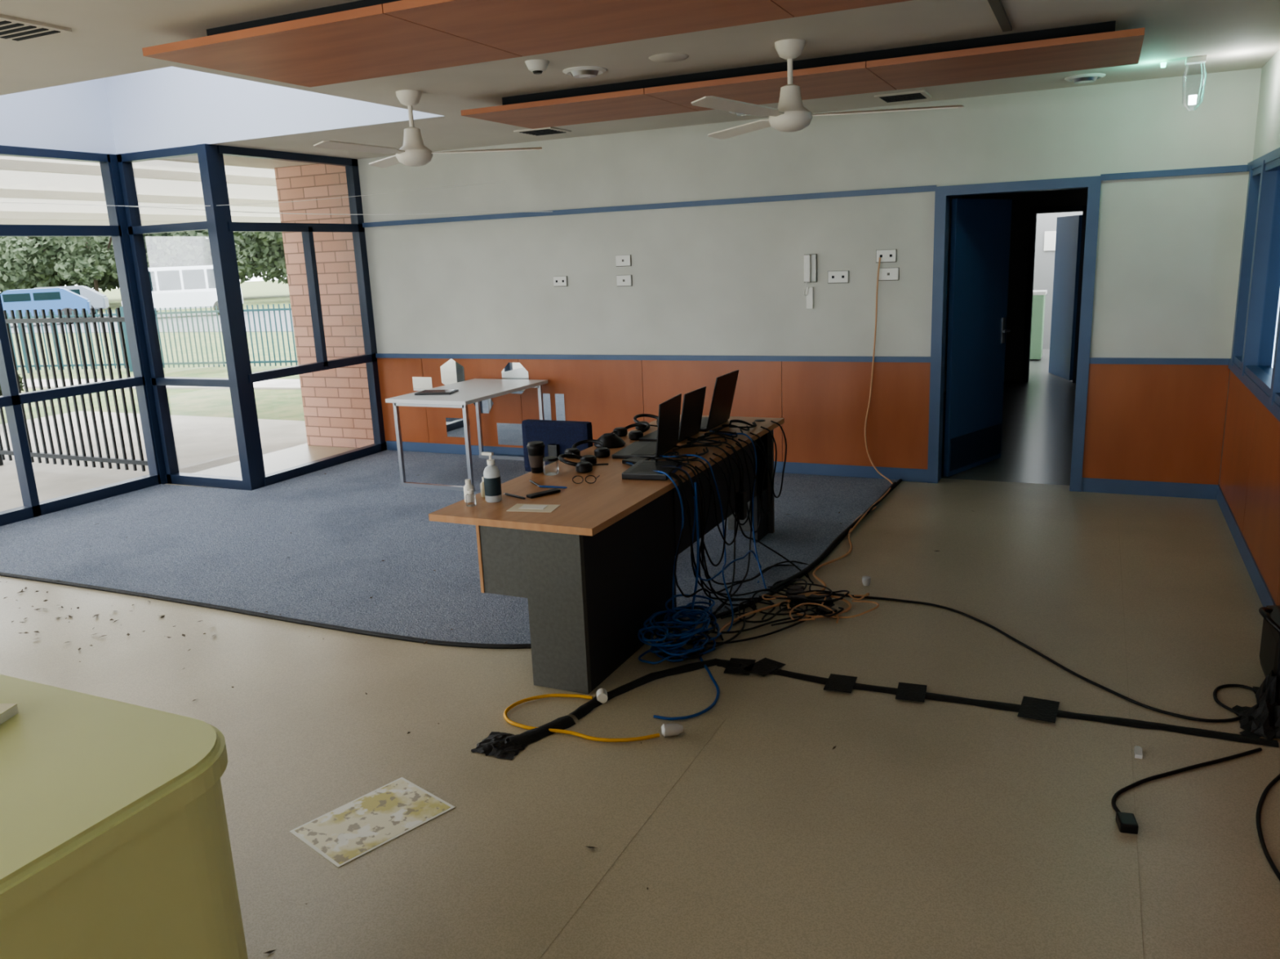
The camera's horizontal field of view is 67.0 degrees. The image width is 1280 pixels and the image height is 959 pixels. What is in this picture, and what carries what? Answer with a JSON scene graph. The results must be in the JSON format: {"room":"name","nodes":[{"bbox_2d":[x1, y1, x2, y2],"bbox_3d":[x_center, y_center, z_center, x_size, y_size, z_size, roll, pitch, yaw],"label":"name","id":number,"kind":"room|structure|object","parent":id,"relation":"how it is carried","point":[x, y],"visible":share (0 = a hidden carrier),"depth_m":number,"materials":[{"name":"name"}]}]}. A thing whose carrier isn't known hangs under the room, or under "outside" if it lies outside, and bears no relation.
{"room":"reception area","nodes":[
{"label":"reception area","id":0,"kind":"room"},
{"bbox_2d":[0,66,443,154],"bbox_3d":[-3.219,-2.855,6.015,3.400,1.200,2.350,4,14,25],"label":"wall","id":1,"kind":"structure","parent":0,"point":[167,107],"depth_m":7.26,"materials":[{"name":"white paint"}]},
{"bbox_2d":[0,145,166,526],"bbox_3d":[-6.179,-0.225,3.853,0.110,2.700,9.690,4,14,25],"label":"window","id":2,"kind":"structure","parent":1,"relation":"in","point":[11,398],"depth_m":7.67,"materials":[{"name":"blue"}]},
{"bbox_2d":[216,145,386,487],"bbox_3d":[-2.882,-1.422,8.409,0.080,2.700,1.590,4,14,25],"label":"window","id":3,"kind":"structure","parent":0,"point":[351,165],"depth_m":8.47,"materials":[{"name":"blue"}]},
{"bbox_2d":[134,206,552,214],"bbox_3d":[-2.430,-2.211,7.898,3.430,0.175,0.051,-3,13,-4],"label":"string","id":4,"kind":"object","parent":3,"relation":"hanging from","point":[135,206],"visible":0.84,"depth_m":7.90,"materials":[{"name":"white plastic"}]},
{"bbox_2d":[274,163,373,448],"bbox_3d":[-0.862,-1.547,8.584,5.480,2.700,0.430,4,14,25],"label":"brick pier","id":5,"kind":"object","parent":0,"point":[336,406],"depth_m":9.34,"materials":[{"name":"brick"}]},
{"bbox_2d":[0,348,1279,958],"bbox_3d":[0.368,-0.100,8.323,8.300,0.100,23.000,4,14,25],"label":"floor","id":6,"kind":"structure","parent":0,"point":[930,829],"depth_m":3.43,"materials":[{"name":"tile"}]},
{"bbox_2d":[0,674,248,958],"bbox_3d":[-1.636,0.998,1.527,1.675,1.000,1.270,4,14,25],"label":"base cabinet","id":7,"kind":"object","parent":6,"relation":"on","point":[115,842],"visible":1,"depth_m":1.48,"materials":[{"name":"plastic"}]},
{"bbox_2d":[0,703,17,724],"bbox_3d":[-1.213,0.426,1.664,0.200,0.018,0.140,-1,13,5],"label":"paper pad","id":8,"kind":"object","parent":7,"relation":"on","point":[7,711],"visible":1,"depth_m":1.70,"materials":[{"name":"white paper"}]},
{"bbox_2d":[289,777,455,867],"bbox_3d":[-0.864,1.102,3.140,0.304,0.003,0.425,10,18,42],"label":"paper","id":9,"kind":"object","parent":6,"relation":"on","point":[345,833],"visible":1,"depth_m":3.13,"materials":[{"name":"white"}]},
{"bbox_2d":[0,449,897,644],"bbox_3d":[-1.510,0.263,6.850,5.890,0.011,3.870,4,14,25],"label":"carpet","id":10,"kind":"object","parent":6,"relation":"on","point":[228,548],"visible":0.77,"depth_m":6.18,"materials":[{"name":"carpet"}]},
{"bbox_2d":[0,479,902,648],"bbox_3d":[-1.319,0.542,5.607,7.064,0.024,2.592,-4,13,-8],"label":"trim","id":11,"kind":"structure","parent":10,"relation":"attached to","point":[2,574],"depth_m":4.95,"materials":[{"name":"black"}]},
{"bbox_2d":[385,378,547,491],"bbox_3d":[-1.388,-0.402,8.084,0.760,0.715,1.240,4,14,25],"label":"table","id":12,"kind":"object","parent":10,"relation":"on","point":[474,390],"visible":0.86,"depth_m":7.73,"materials":[{"name":"white"}]},
{"bbox_2d":[521,419,592,471],"bbox_3d":[-0.362,0.015,5.847,0.537,0.828,0.579,4,14,25],"label":"office chair","id":13,"kind":"object","parent":10,"relation":"on","point":[557,436],"visible":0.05,"depth_m":5.54,"materials":[{"name":"blue fabric"}]},
{"bbox_2d":[428,414,784,694],"bbox_3d":[0.018,0.229,5.146,0.780,0.723,2.590,4,14,25],"label":"office desk","id":14,"kind":"object","parent":10,"relation":"on","point":[591,570],"visible":0.89,"depth_m":4.23,"materials":[{"name":"brown wood"}]},
{"bbox_2d":[481,452,502,502],"bbox_3d":[-0.650,-0.012,4.239,0.076,0.218,0.073,4,14,25],"label":"bottle","id":15,"kind":"object","parent":14,"relation":"on","point":[491,475],"visible":1,"depth_m":4.22,"materials":[{"name":"white plastic"}]},
{"bbox_2d":[506,503,559,512],"bbox_3d":[-0.452,0.120,4.110,0.200,0.003,0.120,1,14,15],"label":"sheet","id":16,"kind":"object","parent":14,"relation":"on","point":[518,507],"visible":1,"depth_m":4.10,"materials":[{"name":"beige"}]},
{"bbox_2d":[526,440,545,473],"bbox_3d":[-0.512,-0.110,4.785,0.090,0.150,0.090,4,14,25],"label":"takeaway coffee cup","id":17,"kind":"object","parent":14,"relation":"on","point":[535,449],"visible":0.96,"depth_m":4.75,"materials":[{"name":"black plastic"}]},
{"bbox_2d":[557,453,608,473],"bbox_3d":[-0.291,-0.088,4.831,0.218,0.070,0.227,-9,15,-28],"label":"headset","id":18,"kind":"object","parent":14,"relation":"on","point":[586,464],"visible":1,"depth_m":4.78,"materials":[{"name":"black plastic"}]},
{"bbox_2d":[564,439,609,458],"bbox_3d":[-0.286,-0.158,5.129,0.227,0.070,0.218,-9,15,-28],"label":"headset","id":19,"kind":"object","parent":14,"relation":"on","point":[600,452],"visible":0.82,"depth_m":5.09,"materials":[{"name":"black plastic"}]},
{"bbox_2d":[593,432,625,448],"bbox_3d":[-0.171,-0.221,5.390,0.180,0.066,0.180,-3,13,-4],"label":"phone","id":20,"kind":"object","parent":14,"relation":"on","point":[610,440],"visible":0.92,"depth_m":5.34,"materials":[{"name":"black plastic"}]},
{"bbox_2d":[610,422,650,439],"bbox_3d":[-0.057,-0.284,5.631,0.227,0.070,0.218,3,14,21],"label":"headset","id":21,"kind":"object","parent":14,"relation":"on","point":[620,431],"visible":0.88,"depth_m":5.64,"materials":[{"name":"black plastic"}]},
{"bbox_2d":[612,393,681,459],"bbox_3d":[0.040,-0.288,5.147,0.276,0.288,0.380,2,14,19],"label":"laptop","id":22,"kind":"object","parent":14,"relation":"on","point":[668,417],"visible":0.95,"depth_m":5.09,"materials":[{"name":"black"}]},
{"bbox_2d":[622,460,682,480],"bbox_3d":[0.063,-0.047,4.675,0.222,0.031,0.300,2,14,17],"label":"station","id":23,"kind":"object","parent":14,"relation":"on","point":[642,469],"visible":0.95,"depth_m":4.61,"materials":[{"name":"black"}]},
{"bbox_2d":[653,470,684,641],"bbox_3d":[0.157,0.337,4.478,0.114,0.715,0.503,-5,13,-11],"label":"cable","id":24,"kind":"object","parent":14,"relation":"hanging from","point":[661,472],"visible":0.77,"depth_m":4.46,"materials":[{"name":"blue plastic"}]},
{"bbox_2d":[639,386,706,442],"bbox_3d":[0.188,-0.377,5.532,0.293,0.275,0.320,4,14,25],"label":"laptop","id":25,"kind":"object","parent":14,"relation":"on","point":[693,401],"visible":0.71,"depth_m":5.47,"materials":[{"name":"black"}]},
{"bbox_2d":[679,369,738,431],"bbox_3d":[0.389,-0.483,5.852,0.318,0.321,0.380,4,14,25],"label":"laptop","id":26,"kind":"object","parent":14,"relation":"on","point":[725,384],"visible":0.79,"depth_m":5.78,"materials":[{"name":"black"}]},
{"bbox_2d":[625,419,813,642],"bbox_3d":[0.490,0.185,5.171,0.884,0.824,1.781,4,14,25],"label":"cables","id":27,"kind":"object","parent":14,"relation":"on","point":[702,513],"visible":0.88,"depth_m":4.97,"materials":[{"name":"black plastic"}]},
{"bbox_2d":[730,445,746,519],"bbox_3d":[0.519,0.018,5.155,0.084,0.392,0.060,4,14,25],"label":"power adapter","id":28,"kind":"object","parent":27,"relation":"hanging from","point":[741,496],"visible":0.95,"depth_m":5.15,"materials":[{"name":"black plastic"}]},
{"bbox_2d":[769,481,896,591],"bbox_3d":[1.319,0.303,6.092,0.090,0.024,2.508,5,15,28],"label":"lead","id":29,"kind":"object","parent":10,"relation":"on","point":[842,534],"visible":0.94,"depth_m":5.60,"materials":[{"name":"black"}]},
{"bbox_2d":[3,473,937,953],"bbox_3d":[-1.678,0.584,5.472,6.250,0.019,5.003,4,14,25],"label":"leaf litter","id":30,"kind":"object","parent":6,"relation":"on","point":[25,588],"visible":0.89,"depth_m":5.01,"materials":[{"name":"brown"}]},
{"bbox_2d":[503,688,683,742],"bbox_3d":[-0.167,0.906,3.758,0.738,0.048,0.370,4,14,25],"label":"lead","id":31,"kind":"object","parent":6,"relation":"on","point":[673,729],"visible":1,"depth_m":3.65,"materials":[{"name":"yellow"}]},
{"bbox_2d":[637,594,721,664],"bbox_3d":[0.195,0.684,4.370,0.310,0.171,0.618,2,14,20],"label":"cable coil","id":32,"kind":"object","parent":6,"relation":"on","point":[683,637],"visible":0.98,"depth_m":4.29,"materials":[{"name":"blue"}]},
{"bbox_2d":[653,482,719,720],"bbox_3d":[0.261,0.472,4.111,0.224,0.701,1.031,1,13,13],"label":"cable","id":33,"kind":"object","parent":6,"relation":"on","point":[715,701],"visible":0.93,"depth_m":4.40,"materials":[{"name":"blue plastic"}]},
{"bbox_2d":[710,506,876,642],"bbox_3d":[1.079,0.471,5.429,0.509,0.014,2.551,4,14,25],"label":"lead","id":34,"kind":"object","parent":6,"relation":"on","point":[806,594],"visible":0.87,"depth_m":4.83,"materials":[{"name":"brown"}]},
{"bbox_2d":[737,578,879,626],"bbox_3d":[0.853,0.615,4.808,0.653,0.057,0.619,4,14,25],"label":"cables","id":35,"kind":"object","parent":6,"relation":"on","point":[820,602],"visible":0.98,"depth_m":4.83,"materials":[{"name":"black plastic"}]},
{"bbox_2d":[471,657,1279,759],"bbox_3d":[0.819,0.860,3.820,2.858,0.028,0.847,-2,13,3],"label":"cable","id":36,"kind":"object","parent":6,"relation":"on","point":[498,744],"visible":1,"depth_m":3.73,"materials":[{"name":"black plastic"}]},
{"bbox_2d":[1029,289,1047,359],"bbox_3d":[5.804,-2.284,14.268,0.310,0.980,0.440,4,14,25],"label":"cabinet","id":37,"kind":"object","parent":6,"relation":"on","point":[1038,295],"visible":0.54,"depth_m":14.08,"materials":[{"name":"green plastic"}]},
{"bbox_2d":[822,592,1257,722],"bbox_3d":[1.586,0.720,4.328,0.440,0.012,2.077,-14,17,-40],"label":"lead","id":38,"kind":"object","parent":6,"relation":"on","point":[1219,687],"visible":0.83,"depth_m":3.83,"materials":[{"name":"black"}]},
{"bbox_2d":[1111,747,1262,834],"bbox_3d":[1.756,0.974,3.163,0.823,0.030,0.158,-11,16,-33],"label":"lead","id":39,"kind":"object","parent":6,"relation":"on","point":[1126,823],"visible":1,"depth_m":3.13,"materials":[{"name":"black"}]},
{"bbox_2d":[1231,605,1279,739],"bbox_3d":[2.395,0.684,3.666,0.263,0.315,0.741,4,14,25],"label":"cable bundle","id":40,"kind":"object","parent":6,"relation":"on","point":[1262,719],"visible":1,"depth_m":3.63,"materials":[{"name":"black fabric"}]},
{"bbox_2d":[1256,773,1279,880],"bbox_3d":[1.883,1.054,2.836,0.122,0.012,0.905,4,15,27],"label":"lead","id":41,"kind":"object","parent":6,"relation":"on","point":[1277,779],"visible":1,"depth_m":2.90,"materials":[{"name":"black"}]},
{"bbox_2d":[0,0,1279,168],"bbox_3d":[-2.172,-1.542,2.608,8.300,0.100,11.450,4,14,25],"label":"ceiling","id":42,"kind":"structure","parent":0,"point":[107,38],"depth_m":4.66,"materials":[{"name":"paint"}]},
{"bbox_2d":[0,13,71,42],"bbox_3d":[-2.428,-1.727,3.701,0.320,0.015,0.320,4,14,25],"label":"ceiling vent","id":43,"kind":"object","parent":42,"relation":"in","point":[11,28],"depth_m":3.72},
{"bbox_2d":[206,0,399,35],"bbox_3d":[-0.229,-1.677,3.215,3.300,0.070,0.050,4,14,25],"label":"batten","id":44,"kind":"object","parent":42,"relation":"attached to","point":[362,3],"visible":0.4,"depth_m":3.68,"materials":[{"name":"black"}]},
{"bbox_2d":[142,4,521,87],"bbox_3d":[-1.241,-1.766,3.999,1.196,0.030,0.920,4,14,25],"label":"ceiling panel","id":45,"kind":"object","parent":44,"relation":"attached to","point":[366,42],"visible":0.86,"depth_m":3.87,"materials":[{"name":"wood"}]},
{"bbox_2d":[382,0,794,56],"bbox_3d":[-0.153,-1.695,3.498,1.196,0.030,0.920,4,14,25],"label":"ceiling panel","id":46,"kind":"object","parent":44,"relation":"attached to","point":[523,28],"visible":0.9,"depth_m":3.54,"materials":[{"name":"wood"}]},
{"bbox_2d":[772,0,911,17],"bbox_3d":[0.944,-1.624,2.992,1.216,0.030,0.920,4,14,25],"label":"ceiling panel","id":47,"kind":"object","parent":44,"relation":"attached to","point":[797,8],"visible":1,"depth_m":3.50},
{"bbox_2d":[313,89,542,168],"bbox_3d":[-1.347,-1.963,5.374,1.299,0.400,1.159,4,14,25],"label":"ceiling fan","id":48,"kind":"object","parent":42,"relation":"hanging from","point":[413,153],"depth_m":5.47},
{"bbox_2d":[524,58,549,74],"bbox_3d":[-0.508,-2.038,4.785,0.120,0.055,0.120,4,14,25],"label":"smoke detector","id":49,"kind":"object","parent":42,"relation":"attached to","point":[537,66],"visible":1,"depth_m":4.75,"materials":[{"name":"white plastic"}]},
{"bbox_2d":[513,126,571,135],"bbox_3d":[-0.739,-2.647,7.356,0.320,0.015,0.320,4,14,25],"label":"ceiling vent","id":50,"kind":"object","parent":42,"relation":"in","point":[545,131],"depth_m":7.30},
{"bbox_2d":[562,66,606,78],"bbox_3d":[-0.289,-2.122,5.057,0.230,0.034,0.230,4,14,25],"label":"recessed light","id":51,"kind":"object","parent":42,"relation":"in","point":[579,72],"visible":1,"depth_m":5.00,"materials":[{"name":"white plastic"}]},
{"bbox_2d":[648,53,688,62],"bbox_3d":[0.143,-2.094,4.801,0.200,0.008,0.200,4,14,25],"label":"ceiling speaker","id":52,"kind":"object","parent":42,"relation":"in","point":[664,57],"depth_m":4.77},
{"bbox_2d":[502,20,1115,105],"bbox_3d":[0.682,-2.159,5.124,3.300,0.070,0.050,4,14,25],"label":"batten","id":53,"kind":"object","parent":42,"relation":"attached to","point":[1108,26],"visible":0.64,"depth_m":4.96,"materials":[{"name":"black"}]},
{"bbox_2d":[461,88,698,128],"bbox_3d":[-0.350,-2.237,5.864,1.196,0.030,0.820,4,14,25],"label":"ceiling panel","id":54,"kind":"object","parent":53,"relation":"attached to","point":[628,104],"visible":0.86,"depth_m":5.74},
{"bbox_2d":[644,61,896,111],"bbox_3d":[0.738,-2.166,5.363,1.196,0.030,0.820,4,14,25],"label":"ceiling panel","id":55,"kind":"object","parent":53,"relation":"attached to","point":[850,78],"visible":0.71,"depth_m":5.20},
{"bbox_2d":[866,26,1145,89],"bbox_3d":[1.835,-2.094,4.858,1.216,0.030,0.820,4,14,25],"label":"ceiling panel","id":56,"kind":"object","parent":53,"relation":"attached to","point":[1119,47],"visible":1,"depth_m":4.72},
{"bbox_2d":[691,38,964,139],"bbox_3d":[0.739,-1.844,4.485,1.391,0.400,1.352,4,14,25],"label":"ceiling fan","id":57,"kind":"object","parent":42,"relation":"hanging from","point":[790,115],"depth_m":4.57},
{"bbox_2d":[873,89,932,102],"bbox_3d":[1.735,-2.523,6.377,0.320,0.015,0.320,4,14,25],"label":"ceiling vent","id":58,"kind":"object","parent":42,"relation":"in","point":[914,95],"depth_m":6.32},
{"bbox_2d":[987,0,1012,31],"bbox_3d":[1.444,-1.943,3.935,0.040,0.015,1.200,4,14,25],"label":"track","id":59,"kind":"object","parent":42,"relation":"attached to","point":[997,6],"visible":1,"depth_m":4.14,"materials":[{"name":"brown"}]},
{"bbox_2d":[1064,73,1106,83],"bbox_3d":[2.724,-2.449,5.923,0.230,0.034,0.230,4,14,25],"label":"recessed light","id":60,"kind":"object","parent":42,"relation":"in","point":[1086,77],"visible":1,"depth_m":5.87,"materials":[{"name":"white plastic"}]},
{"bbox_2d":[1160,55,1206,111],"bbox_3d":[3.067,-2.233,5.473,0.236,0.280,0.120,4,14,25],"label":"exit light","id":61,"kind":"object","parent":42,"relation":"attached to","point":[1201,59],"visible":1,"depth_m":5.45,"materials":[{"name":"white plastic"}]},
{"bbox_2d":[357,67,1262,484],"bbox_3d":[0.709,-1.404,7.683,7.260,2.700,0.140,4,14,25],"label":"wall","id":62,"kind":"structure","parent":0,"point":[727,279],"depth_m":7.29,"materials":[{"name":"beige paint"}]},
{"bbox_2d":[386,440,1219,499],"bbox_3d":[0.715,-0.122,7.912,6.970,0.100,0.022,4,14,25],"label":"baseboard","id":63,"kind":"structure","parent":62,"relation":"attached to","point":[1195,491],"depth_m":7.34,"materials":[{"name":"blue paint"}]},
{"bbox_2d":[803,253,817,308],"bbox_3d":[1.275,-1.488,7.275,0.101,0.403,0.065,4,14,25],"label":"phone","id":64,"kind":"object","parent":62,"relation":"attached to","point":[810,260],"visible":1,"depth_m":7.25,"materials":[{"name":"grey"}]},
{"bbox_2d":[827,270,848,283],"bbox_3d":[1.475,-1.508,7.202,0.157,0.092,0.018,4,14,25],"label":"power outlet","id":65,"kind":"object","parent":62,"relation":"attached to","point":[833,277],"visible":1,"depth_m":7.19,"materials":[{"name":"grey"}]},
{"bbox_2d":[875,248,897,262],"bbox_3d":[1.787,-1.623,7.024,0.147,0.092,0.018,4,14,25],"label":"power outlet","id":66,"kind":"object","parent":62,"relation":"attached to","point":[886,255],"visible":1,"depth_m":7.02,"materials":[{"name":"grey"}]},
{"bbox_2d":[878,267,899,280],"bbox_3d":[1.810,-1.495,7.045,0.147,0.092,0.018,4,14,25],"label":"wall plate","id":67,"kind":"object","parent":62,"relation":"attached to","point":[885,273],"visible":1,"depth_m":7.04,"materials":[{"name":"grey"}]},
{"bbox_2d":[848,257,893,533],"bbox_3d":[1.578,-0.628,6.472,0.232,1.656,1.581,1,14,16],"label":"power cord","id":68,"kind":"object","parent":67,"relation":"hanging from","point":[879,261],"visible":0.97,"depth_m":7.16,"materials":[{"name":"brown plastic"}]},
{"bbox_2d":[943,198,1012,476],"bbox_3d":[2.631,-1.089,7.394,0.860,2.040,0.143,-15,18,-42],"label":"leaf","id":69,"kind":"object","parent":62,"relation":"attached to","point":[980,240],"depth_m":7.34,"materials":[{"name":"blue paint"}]},
{"bbox_2d":[949,422,1001,471],"bbox_3d":[2.647,-0.260,7.607,0.820,0.250,0.006,-15,18,-42],"label":"kickplate","id":70,"kind":"object","parent":69,"relation":"attached to","point":[975,446],"visible":1,"depth_m":7.59,"materials":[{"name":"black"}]},
{"bbox_2d":[927,175,1101,492],"bbox_3d":[2.623,-1.001,6.865,1.050,2.130,0.190,4,14,25],"label":"door frame","id":71,"kind":"structure","parent":62,"relation":"attached to","point":[943,194],"depth_m":6.74,"materials":[{"name":"blue paint"}]},
{"bbox_2d":[377,358,1279,605],"bbox_3d":[-1.592,0.640,3.072,7.018,0.815,10.816,4,14,25],"label":"wood wall paneling","id":72,"kind":"structure","parent":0,"point":[1144,422],"depth_m":7.28,"materials":[{"name":"wood"}]},
{"bbox_2d":[115,143,262,490],"bbox_3d":[-3.669,-1.262,7.860,1.030,2.700,0.110,4,14,25],"label":"window","id":73,"kind":"structure","parent":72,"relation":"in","point":[215,224],"depth_m":7.78,"materials":[{"name":"blue"}]},
{"bbox_2d":[412,377,432,391],"bbox_3d":[-2.027,-0.891,9.022,0.220,0.130,0.005,4,14,25],"label":"wall mirror","id":74,"kind":"object","parent":72,"relation":"attached to","point":[420,384],"depth_m":9.02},
{"bbox_2d":[440,358,465,385],"bbox_3d":[-1.714,-0.958,8.855,0.260,0.300,0.005,4,14,25],"label":"wall mirror","id":75,"kind":"object","parent":72,"relation":"attached to","point":[451,371],"depth_m":8.85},
{"bbox_2d":[445,417,471,437],"bbox_3d":[-1.684,-0.481,8.962,0.260,0.180,0.005,4,14,25],"label":"wall mirror","id":76,"kind":"object","parent":72,"relation":"attached to","point":[455,426],"depth_m":8.97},
{"bbox_2d":[497,422,523,445],"bbox_3d":[-1.157,-0.408,8.728,0.300,0.200,0.005,4,14,25],"label":"wall mirror","id":77,"kind":"object","parent":72,"relation":"attached to","point":[508,433],"depth_m":8.73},
{"bbox_2d":[501,362,528,394],"bbox_3d":[-1.105,-0.899,8.580,0.277,0.277,0.005,4,14,25],"label":"wall mirror","id":78,"kind":"object","parent":72,"relation":"attached to","point":[513,371],"depth_m":8.56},
{"bbox_2d":[375,353,1279,422],"bbox_3d":[-1.712,0.292,2.766,7.020,0.060,11.300,4,14,25],"label":"trim","id":79,"kind":"structure","parent":72,"relation":"attached to","point":[1260,394],"depth_m":7.40,"materials":[{"name":"blue paint"}]},
{"bbox_2d":[943,187,1088,392],"bbox_3d":[4.718,-2.316,11.107,4.200,2.600,9.660,4,14,25],"label":"wall","id":80,"kind":"structure","parent":0,"point":[1023,202],"depth_m":11.96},
{"bbox_2d":[1022,205,1087,382],"bbox_3d":[5.071,-2.240,11.822,0.630,2.100,0.140,4,14,25],"label":"trim","id":81,"kind":"structure","parent":80,"relation":"attached to","point":[1034,211],"depth_m":11.75,"materials":[{"name":"blue"}]},
{"bbox_2d":[1048,214,1082,380],"bbox_3d":[5.357,-2.294,12.201,0.041,1.990,0.800,-1,13,5],"label":"leaf","id":82,"kind":"object","parent":80,"relation":"attached to","point":[1068,228],"visible":0.86,"depth_m":12.12,"materials":[{"name":"blue paint"}]},
{"bbox_2d":[1253,48,1279,159],"bbox_3d":[1.516,0.075,1.171,0.140,2.700,11.300,4,14,25],"label":"wall","id":83,"kind":"structure","parent":0,"point":[1267,138],"depth_m":5.51,"materials":[{"name":"beige paint"}]},
{"bbox_2d":[362,146,1279,227],"bbox_3d":[-1.761,-0.890,2.491,7.020,0.050,11.300,4,14,25],"label":"trim","id":84,"kind":"structure","parent":83,"relation":"attached to","point":[1274,154],"depth_m":7.23,"materials":[{"name":"blue paint"}]},
{"bbox_2d":[1216,484,1275,607],"bbox_3d":[1.492,1.338,1.489,0.020,0.100,11.280,4,14,25],"label":"baseboard","id":85,"kind":"structure","parent":83,"relation":"attached to","point":[1265,597],"depth_m":5.18,"materials":[{"name":"blue paint"}]},
{"bbox_2d":[1230,157,1279,406],"bbox_3d":[2.498,-0.629,3.274,0.140,1.200,6.150,4,14,25],"label":"window","id":86,"kind":"structure","parent":83,"relation":"in","point":[1259,281],"depth_m":5.51,"materials":[{"name":"blue paint"}]},
{"label":"outside","id":87,"kind":"structure","parent":0,"visible":0},
{"bbox_2d":[0,155,279,217],"bbox_3d":[-6.931,-2.227,6.724,3.950,0.396,17.000,4,14,25],"label":"pergola roof","id":88,"kind":"object","parent":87,"point":[12,180],"visible":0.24,"depth_m":10.43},
{"bbox_2d":[0,218,187,226],"bbox_3d":[-8.734,-2.102,7.616,0.150,0.140,17.000,4,14,25],"label":"gutter","id":89,"kind":"object","parent":88,"relation":"attached to","point":[2,221],"visible":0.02,"depth_m":11.47,"materials":[{"name":"white"}]},
{"bbox_2d":[0,159,276,186],"bbox_3d":[-6.093,-2.187,6.334,0.060,0.080,17.000,4,14,25],"label":"purlin","id":90,"kind":"object","parent":88,"relation":"attached to","point":[5,164],"visible":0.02,"depth_m":8.78,"materials":[{"name":"white"}]},
{"bbox_2d":[0,188,279,207],"bbox_3d":[-7.267,-2.148,6.904,0.060,0.080,17.000,4,14,25],"label":"purlin","id":91,"kind":"object","parent":88,"relation":"attached to","point":[4,193],"visible":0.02,"depth_m":10.18,"materials":[{"name":"white"}]},
{"bbox_2d":[0,210,280,222],"bbox_3d":[-8.441,-2.110,7.474,0.060,0.080,17.000,4,14,25],"label":"purlin","id":92,"kind":"object","parent":88,"relation":"attached to","point":[3,215],"visible":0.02,"depth_m":11.58,"materials":[{"name":"white"}]},
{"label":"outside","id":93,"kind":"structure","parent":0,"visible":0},
{"bbox_2d":[0,410,307,511],"bbox_3d":[-7.894,0.894,5.471,6.220,0.050,14.600,4,14,25],"label":"paving","id":94,"kind":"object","parent":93,"point":[202,443],"visible":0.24,"depth_m":10.05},
{"bbox_2d":[0,307,147,471],"bbox_3d":[-8.590,-1.039,10.372,9.635,1.550,0.070,4,14,25],"label":"fence","id":95,"kind":"object","parent":94,"relation":"on","point":[93,319],"visible":0.7,"depth_m":8.77,"materials":[{"name":"black"}]},
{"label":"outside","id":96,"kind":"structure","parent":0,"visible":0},
{"bbox_2d":[9,310,293,333],"bbox_3d":[-39.843,-7.834,48.861,86.000,0.020,12.000,4,14,25],"label":"road","id":97,"kind":"structure","parent":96,"point":[287,312],"depth_m":35.87,"materials":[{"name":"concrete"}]},
{"bbox_2d":[0,287,91,324],"bbox_3d":[-24.604,-6.931,38.974,4.300,1.450,1.740,-9,15,-26],"label":"parked car","id":98,"kind":"object","parent":97,"relation":"on","point":[46,299],"visible":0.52,"depth_m":38.44,"materials":[{"name":"blue"}]},
{"bbox_2d":[33,285,109,317],"bbox_3d":[-27.247,-8.225,45.023,4.300,1.450,1.740,-8,14,-22],"label":"parked car","id":99,"kind":"object","parent":97,"relation":"on","point":[98,300],"visible":0.21,"depth_m":44.90,"materials":[{"name":"grey"}]},
{"bbox_2d":[121,265,243,315],"bbox_3d":[-19.554,-8.039,41.398,4.600,2.100,1.740,-7,14,-18],"label":"minibus","id":100,"kind":"object","parent":97,"relation":"on","point":[193,286],"visible":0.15,"depth_m":40.61,"materials":[{"name":"white"}]},
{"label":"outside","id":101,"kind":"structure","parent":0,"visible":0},
{"bbox_2d":[22,378,301,389],"bbox_3d":[-7.831,-1.612,16.287,12.197,0.030,0.993,2,14,18],"label":"garden path","id":102,"kind":"structure","parent":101,"point":[274,384],"depth_m":15.73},
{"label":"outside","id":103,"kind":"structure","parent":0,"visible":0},
{"bbox_2d":[0,280,304,424],"bbox_3d":[-45.692,-13.552,75.211,132.700,0.290,220.000,4,14,25],"label":"ground","id":104,"kind":"structure","parent":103,"point":[271,404],"depth_m":18.93,"materials":[{"name":"green plant"}]},
{"bbox_2d":[0,236,164,293],"bbox_3d":[-36.077,-13.164,58.804,11.925,5.602,11.882,4,14,25],"label":"tree","id":105,"kind":"object","parent":104,"relation":"on","point":[113,282],"visible":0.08,"depth_m":55.71,"materials":[{"name":"green plant"}]},
{"bbox_2d":[0,231,199,292],"bbox_3d":[-31.015,-12.518,55.109,9.879,5.606,9.555,5,15,29],"label":"tree","id":106,"kind":"object","parent":104,"relation":"on","point":[91,263],"visible":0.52,"depth_m":52.94,"materials":[{"name":"green plant"}]},
{"bbox_2d":[6,303,297,373],"bbox_3d":[-9.468,-2.709,18.605,15.373,1.250,0.071,1,13,13],"label":"fence","id":107,"kind":"object","parent":104,"relation":"on","point":[289,308],"visible":0.37,"depth_m":18.45,"materials":[{"name":"teal"}]},
{"bbox_2d":[168,230,279,284],"bbox_3d":[-27.333,-15.299,65.954,10.330,5.810,12.446,4,14,25],"label":"tree","id":108,"kind":"object","parent":104,"relation":"on","point":[197,237],"visible":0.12,"depth_m":61.26,"materials":[{"name":"green plant"}]},
{"bbox_2d":[233,231,288,284],"bbox_3d":[-20.536,-13.230,55.513,7.768,5.955,8.728,-10,15,-28],"label":"tree","id":109,"kind":"object","parent":104,"relation":"on","point":[264,251],"visible":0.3,"depth_m":54.97,"materials":[{"name":"green plant"}]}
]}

